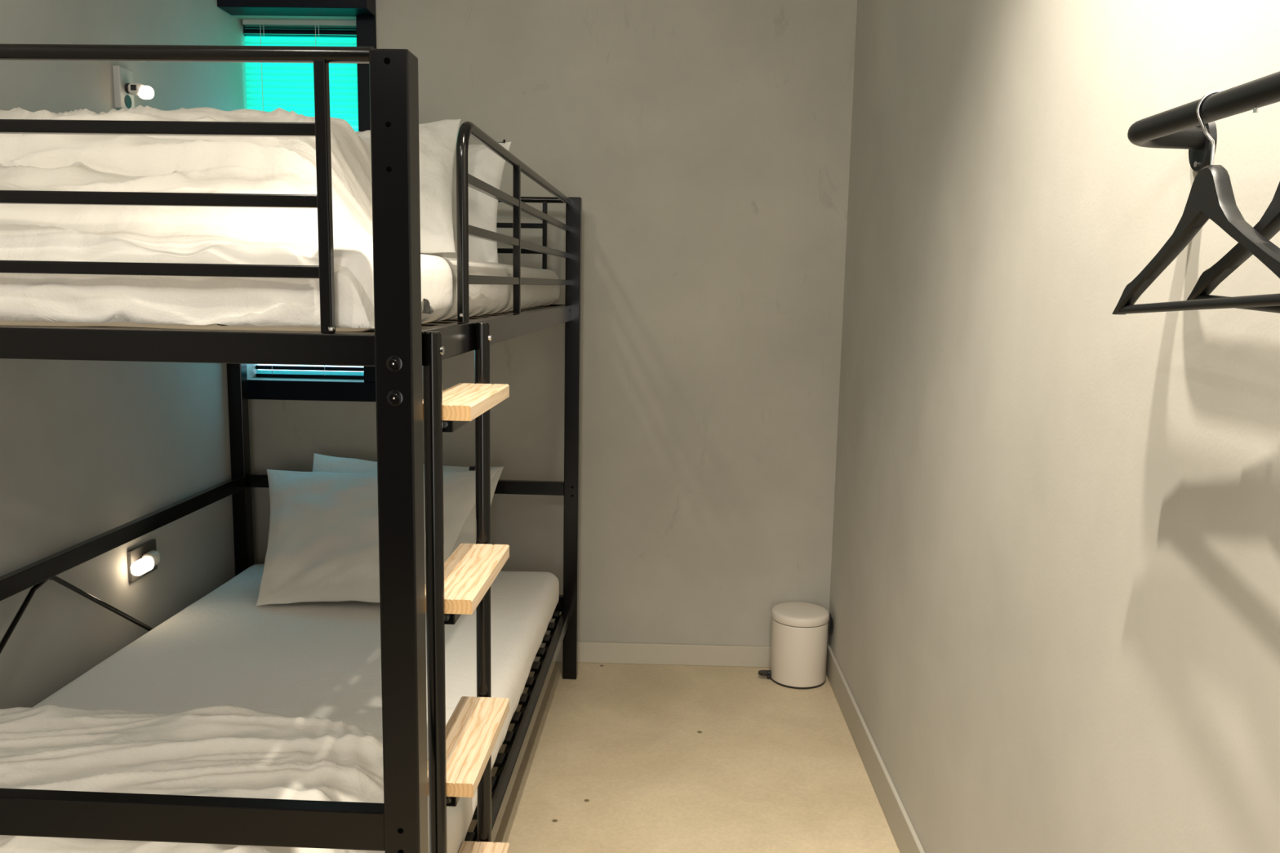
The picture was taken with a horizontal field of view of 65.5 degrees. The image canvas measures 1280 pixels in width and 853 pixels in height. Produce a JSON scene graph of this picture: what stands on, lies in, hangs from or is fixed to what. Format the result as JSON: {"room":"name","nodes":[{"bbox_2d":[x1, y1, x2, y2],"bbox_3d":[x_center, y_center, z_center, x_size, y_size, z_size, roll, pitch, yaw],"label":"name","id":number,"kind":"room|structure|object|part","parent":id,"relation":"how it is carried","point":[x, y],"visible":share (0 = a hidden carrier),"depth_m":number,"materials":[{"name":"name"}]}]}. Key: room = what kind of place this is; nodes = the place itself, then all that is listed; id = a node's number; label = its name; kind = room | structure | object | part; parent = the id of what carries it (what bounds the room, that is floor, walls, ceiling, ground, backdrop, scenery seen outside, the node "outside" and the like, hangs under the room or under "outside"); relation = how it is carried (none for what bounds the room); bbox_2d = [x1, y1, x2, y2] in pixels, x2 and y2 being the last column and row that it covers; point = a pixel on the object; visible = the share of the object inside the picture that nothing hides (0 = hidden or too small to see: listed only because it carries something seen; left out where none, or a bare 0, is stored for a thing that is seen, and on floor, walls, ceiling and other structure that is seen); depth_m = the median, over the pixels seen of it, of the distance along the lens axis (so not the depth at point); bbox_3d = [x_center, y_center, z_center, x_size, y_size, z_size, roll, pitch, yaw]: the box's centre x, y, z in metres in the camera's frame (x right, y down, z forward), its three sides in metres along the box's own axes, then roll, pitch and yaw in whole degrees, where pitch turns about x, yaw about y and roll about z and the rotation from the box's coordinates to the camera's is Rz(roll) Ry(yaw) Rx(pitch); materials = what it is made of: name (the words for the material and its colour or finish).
{"room":"dormitory","nodes":[
{"label":"dormitory","id":0,"kind":"room"},
{"bbox_2d":[0,0,257,709],"bbox_3d":[-1.683,-0.223,0.824,0.390,2.950,5.810,1,8,1],"label":"wall","id":1,"kind":"structure","parent":0,"point":[89,449],"depth_m":2.72,"materials":[{"name":"grey paint"}]},
{"bbox_2d":[112,65,134,109],"bbox_3d":[-1.436,-0.939,2.767,0.021,0.113,0.070,1,8,2],"label":"wall socket","id":2,"kind":"object","parent":1,"relation":"attached to","point":[122,76],"visible":0.83,"depth_m":2.74,"materials":[{"name":"grey plastic"}]},
{"bbox_2d":[124,95,131,108],"bbox_3d":[-1.427,-0.905,2.771,0.001,0.035,0.035,1,8,2],"label":"outlet","id":3,"kind":"object","parent":2,"relation":"attached to","point":[127,99],"depth_m":2.77,"materials":[{"name":"teal plastic"}]},
{"bbox_2d":[124,83,154,99],"bbox_3d":[-1.391,-0.934,2.769,0.071,0.042,0.038,1,8,2],"label":"night light","id":4,"kind":"object","parent":2,"relation":"attached to","point":[146,92],"visible":1,"depth_m":2.75,"materials":[{"name":"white plastic"}]},
{"bbox_3d":[-1.377,-0.930,2.770,0.041,0.036,0.036,1,8,2],"label":"bulb","id":5,"kind":"part","parent":4,"relation":"part of","materials":[{"name":"white glass"}]},
{"bbox_2d":[126,539,157,582],"bbox_3d":[-1.465,0.394,2.929,0.014,0.092,0.140,1,8,2],"label":"wall socket","id":6,"kind":"object","parent":1,"relation":"attached to","point":[135,554],"visible":0.41,"depth_m":2.90,"materials":[{"name":"grey plastic"}]},
{"bbox_2d":[130,550,159,576],"bbox_3d":[-1.435,0.395,2.893,0.042,0.047,0.148,0,8,-5],"label":"night light","id":7,"kind":"object","parent":6,"relation":"attached to","point":[150,559],"visible":1,"depth_m":2.86,"materials":[{"name":"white plastic"}]},
{"bbox_3d":[-1.432,0.402,2.863,0.036,0.042,0.085,1,8,2],"label":"bulb","id":8,"kind":"part","parent":7,"relation":"part of","materials":[{"name":"white glass"}]},
{"bbox_2d":[234,0,857,646],"bbox_3d":[-0.352,-0.593,3.597,2.152,2.950,0.150,1,8,1],"label":"wall","id":9,"kind":"structure","parent":0,"point":[704,145],"depth_m":3.53,"materials":[{"name":"paint"}]},
{"bbox_2d":[217,0,375,17],"bbox_3d":[-1.155,-1.729,3.325,0.504,0.654,0.110,1,8,1],"label":"trim","id":10,"kind":"structure","parent":9,"relation":"attached to","point":[348,8],"depth_m":3.32,"materials":[{"name":"black paint"}]},
{"bbox_2d":[243,15,376,401],"bbox_3d":[-1.167,-0.766,3.584,0.500,1.334,0.168,1,8,1],"label":"window","id":11,"kind":"structure","parent":9,"relation":"in","point":[366,26],"depth_m":3.59,"materials":[{"name":"black paint"}]},
{"bbox_2d":[242,19,364,375],"bbox_3d":[-1.201,-0.809,3.588,0.413,1.250,0.028,1,8,1],"label":"blind","id":12,"kind":"object","parent":11,"relation":"attached to","point":[288,86],"visible":0.2,"depth_m":3.53,"materials":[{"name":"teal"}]},
{"bbox_3d":[-1.345,-0.805,3.579,0.002,1.240,0.002,1,8,1],"label":"cord","id":13,"kind":"part","parent":12,"relation":"part of","materials":[{"name":"white fabric"}]},
{"bbox_3d":[-1.190,-1.419,3.501,0.413,0.017,0.026,1,8,1],"label":"head rail","id":14,"kind":"part","parent":12,"relation":"part of","materials":[{"name":"grey"}]},
{"bbox_3d":[-1.212,-0.198,3.675,0.413,0.014,0.008,1,8,1],"label":"rail","id":15,"kind":"part","parent":12,"relation":"part of","materials":[{"name":"grey"}]},
{"bbox_3d":[-1.150,-0.801,3.574,0.002,1.240,0.002,1,8,1],"label":"cord","id":16,"kind":"part","parent":12,"relation":"part of","materials":[{"name":"white fabric"}]},
{"bbox_3d":[-1.201,-0.609,3.650,0.432,0.864,0.006,1,8,1],"label":"pane","id":17,"kind":"part","parent":11,"relation":"part of","materials":[{"name":"glass"}]},
{"bbox_3d":[-1.179,-0.140,3.673,0.500,0.070,0.168,1,8,1],"label":"sill","id":18,"kind":"part","parent":11,"relation":"part of","materials":[{"name":"black paint"}]},
{"bbox_3d":[-1.190,-1.234,3.561,0.432,0.400,0.006,1,8,1],"label":"pane","id":19,"kind":"part","parent":11,"relation":"part of","materials":[{"name":"glass"}]},
{"bbox_3d":[-0.952,-0.785,3.502,0.066,1.264,0.014,1,8,1],"label":"frame","id":20,"kind":"part","parent":11,"relation":"part of","materials":[{"name":"black paint"}]},
{"bbox_2d":[533,641,770,667],"bbox_3d":[-0.376,0.839,3.719,2.120,0.079,0.012,1,8,1],"label":"baseboard","id":21,"kind":"structure","parent":9,"relation":"attached to","point":[588,651],"depth_m":3.70,"materials":[{"name":"beige"}]},
{"bbox_2d":[466,661,900,852],"bbox_3d":[-0.590,1.307,0.963,2.632,0.080,5.910,1,8,1],"label":"floor","id":22,"kind":"structure","parent":0,"point":[617,757],"depth_m":2.91,"materials":[{"name":"beige concrete"}]},
{"bbox_2d":[0,44,582,852],"bbox_3d":[-0.852,0.197,2.443,1.266,1.693,2.155,1,8,2],"label":"bunk bed","id":23,"kind":"object","parent":22,"relation":"on","point":[459,762],"visible":0.76,"depth_m":1.40,"materials":[{"name":"black metal"}]},
{"bbox_3d":[-0.902,-0.485,1.285,1.128,0.020,0.020,1,8,2],"label":"guard rail","id":24,"kind":"part","parent":23,"relation":"part of","materials":[{"name":"black metal"}]},
{"bbox_3d":[-1.413,0.038,3.510,0.050,1.687,0.050,1,8,2],"label":"post","id":25,"kind":"part","parent":23,"relation":"part of","materials":[{"name":"black metal"}]},
{"bbox_2d":[0,244,559,331],"bbox_3d":[-0.863,-0.339,2.370,1.112,0.126,2.035,1,8,2],"label":"mattress","id":26,"kind":"object","parent":23,"relation":"on","point":[438,274],"visible":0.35,"depth_m":1.71,"materials":[{"name":"white fabric"}]},
{"bbox_2d":[0,105,457,328],"bbox_3d":[-0.868,-0.440,1.948,1.107,0.419,1.262,1,8,2],"label":"duvet","id":27,"kind":"object","parent":26,"relation":"on","point":[28,162],"visible":0.63,"depth_m":1.44,"materials":[{"name":"white fabric"}]},
{"bbox_2d":[355,119,460,253],"bbox_3d":[-0.605,-0.541,2.285,0.373,0.402,0.500,0,8,-8],"label":"pillow","id":28,"kind":"object","parent":26,"relation":"on","point":[437,140],"visible":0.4,"depth_m":2.23,"materials":[{"name":"white fabric"}]},
{"bbox_2d":[452,139,511,263],"bbox_3d":[-0.586,-0.551,2.505,0.520,0.382,0.316,1,8,2],"label":"pillow","id":29,"kind":"object","parent":26,"relation":"on","point":[483,164],"visible":0.2,"depth_m":2.47,"materials":[{"name":"white fabric"}]},
{"bbox_2d":[32,564,559,852],"bbox_3d":[-0.876,0.696,2.513,1.110,0.140,2.036,1,8,2],"label":"mattress","id":30,"kind":"object","parent":23,"relation":"on","point":[322,660],"visible":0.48,"depth_m":2.62,"materials":[{"name":"white fabric"}]},
{"bbox_2d":[0,704,427,852],"bbox_3d":[-0.948,0.674,1.855,1.012,0.155,0.720,1,8,2],"label":"duvet","id":31,"kind":"object","parent":30,"relation":"on","point":[230,751],"visible":0.7,"depth_m":1.86,"materials":[{"name":"white fabric"}]},
{"bbox_2d":[256,466,498,605],"bbox_3d":[-0.883,0.335,3.165,0.799,0.381,0.414,1,8,3],"label":"pillow","id":32,"kind":"object","parent":30,"relation":"on","point":[323,540],"visible":0.66,"depth_m":3.11,"materials":[{"name":"white fabric"}]},
{"bbox_2d":[312,453,503,555],"bbox_3d":[-0.815,0.313,3.293,0.677,0.383,0.361,1,8,0],"label":"pillow","id":33,"kind":"object","parent":30,"relation":"on","point":[322,463],"visible":0.16,"depth_m":3.39,"materials":[{"name":"white fabric"}]},
{"bbox_3d":[-0.328,0.360,1.384,0.050,1.687,0.050,1,8,2],"label":"post","id":34,"kind":"part","parent":23,"relation":"part of","materials":[{"name":"black metal"}]},
{"bbox_3d":[-0.315,0.520,1.546,0.027,1.325,0.027,1,8,2],"label":"ladder rail","id":35,"kind":"part","parent":23,"relation":"part of","materials":[{"name":"black metal"}]},
{"bbox_3d":[-0.299,0.469,1.906,0.027,1.325,0.027,1,8,2],"label":"ladder rail","id":36,"kind":"part","parent":23,"relation":"part of","materials":[{"name":"black metal"}]},
{"bbox_3d":[-0.278,-0.475,2.544,0.021,0.356,1.618,1,8,2],"label":"guard rail","id":37,"kind":"part","parent":23,"relation":"part of","materials":[{"name":"black metal"}]},
{"bbox_3d":[-0.810,-0.773,3.363,1.128,0.020,0.020,1,8,2],"label":"guard rail","id":38,"kind":"part","parent":23,"relation":"part of","materials":[{"name":"black metal"}]},
{"bbox_3d":[-0.236,0.066,3.462,0.050,1.687,0.050,1,8,2],"label":"post","id":39,"kind":"part","parent":23,"relation":"part of","materials":[{"name":"black metal"}]},
{"bbox_2d":[758,601,833,688],"bbox_3d":[0.570,0.783,3.581,0.205,0.262,0.214,9,11,44],"label":"pedal bin","id":40,"kind":"object","parent":22,"relation":"on","point":[800,630],"visible":1,"depth_m":3.51,"materials":[{"name":"white metal"}]},
{"bbox_3d":[0.575,0.670,3.568,0.205,0.034,0.205,1,8,1],"label":"lid","id":41,"kind":"part","parent":40,"relation":"part of","materials":[{"name":"white metal"}]},
{"bbox_3d":[0.683,0.711,3.572,0.025,0.080,0.026,1,8,1],"label":"handle","id":42,"kind":"part","parent":40,"relation":"part of","materials":[{"name":"black plastic"}]},
{"bbox_2d":[827,0,1279,852],"bbox_3d":[0.702,-0.166,0.722,0.100,2.950,5.910,1,8,1],"label":"wall","id":43,"kind":"structure","parent":0,"point":[1055,597],"depth_m":1.59,"materials":[{"name":"white paint"}]},
{"bbox_2d":[826,641,924,852],"bbox_3d":[0.620,1.243,0.898,0.012,0.108,5.660,1,8,1],"label":"baseboard","id":44,"kind":"structure","parent":43,"relation":"attached to","point":[906,838],"depth_m":2.82,"materials":[{"name":"beige wood"}]},
{"bbox_2d":[1127,71,1279,173],"bbox_3d":[0.597,-0.256,0.630,0.107,0.068,1.148,1,8,1],"label":"rail","id":45,"kind":"object","parent":43,"relation":"attached to","point":[1179,127],"visible":0.97,"depth_m":1.03,"materials":[{"name":"black metal"}]},
{"bbox_2d":[1111,89,1279,315],"bbox_3d":[0.563,-0.217,0.980,0.033,0.224,0.442,2,8,6],"label":"hanger","id":46,"kind":"object","parent":45,"relation":"hanging from","point":[1211,196],"visible":0.85,"depth_m":0.97,"materials":[{"name":"black plastic"}]},
{"bbox_2d":[1186,182,1279,313],"bbox_3d":[0.560,-0.202,0.838,0.033,0.215,0.442,2,10,10],"label":"hanger","id":47,"kind":"object","parent":45,"relation":"hanging from","point":[1268,225],"visible":0.76,"depth_m":0.96,"materials":[{"name":"black plastic"}]}
]}

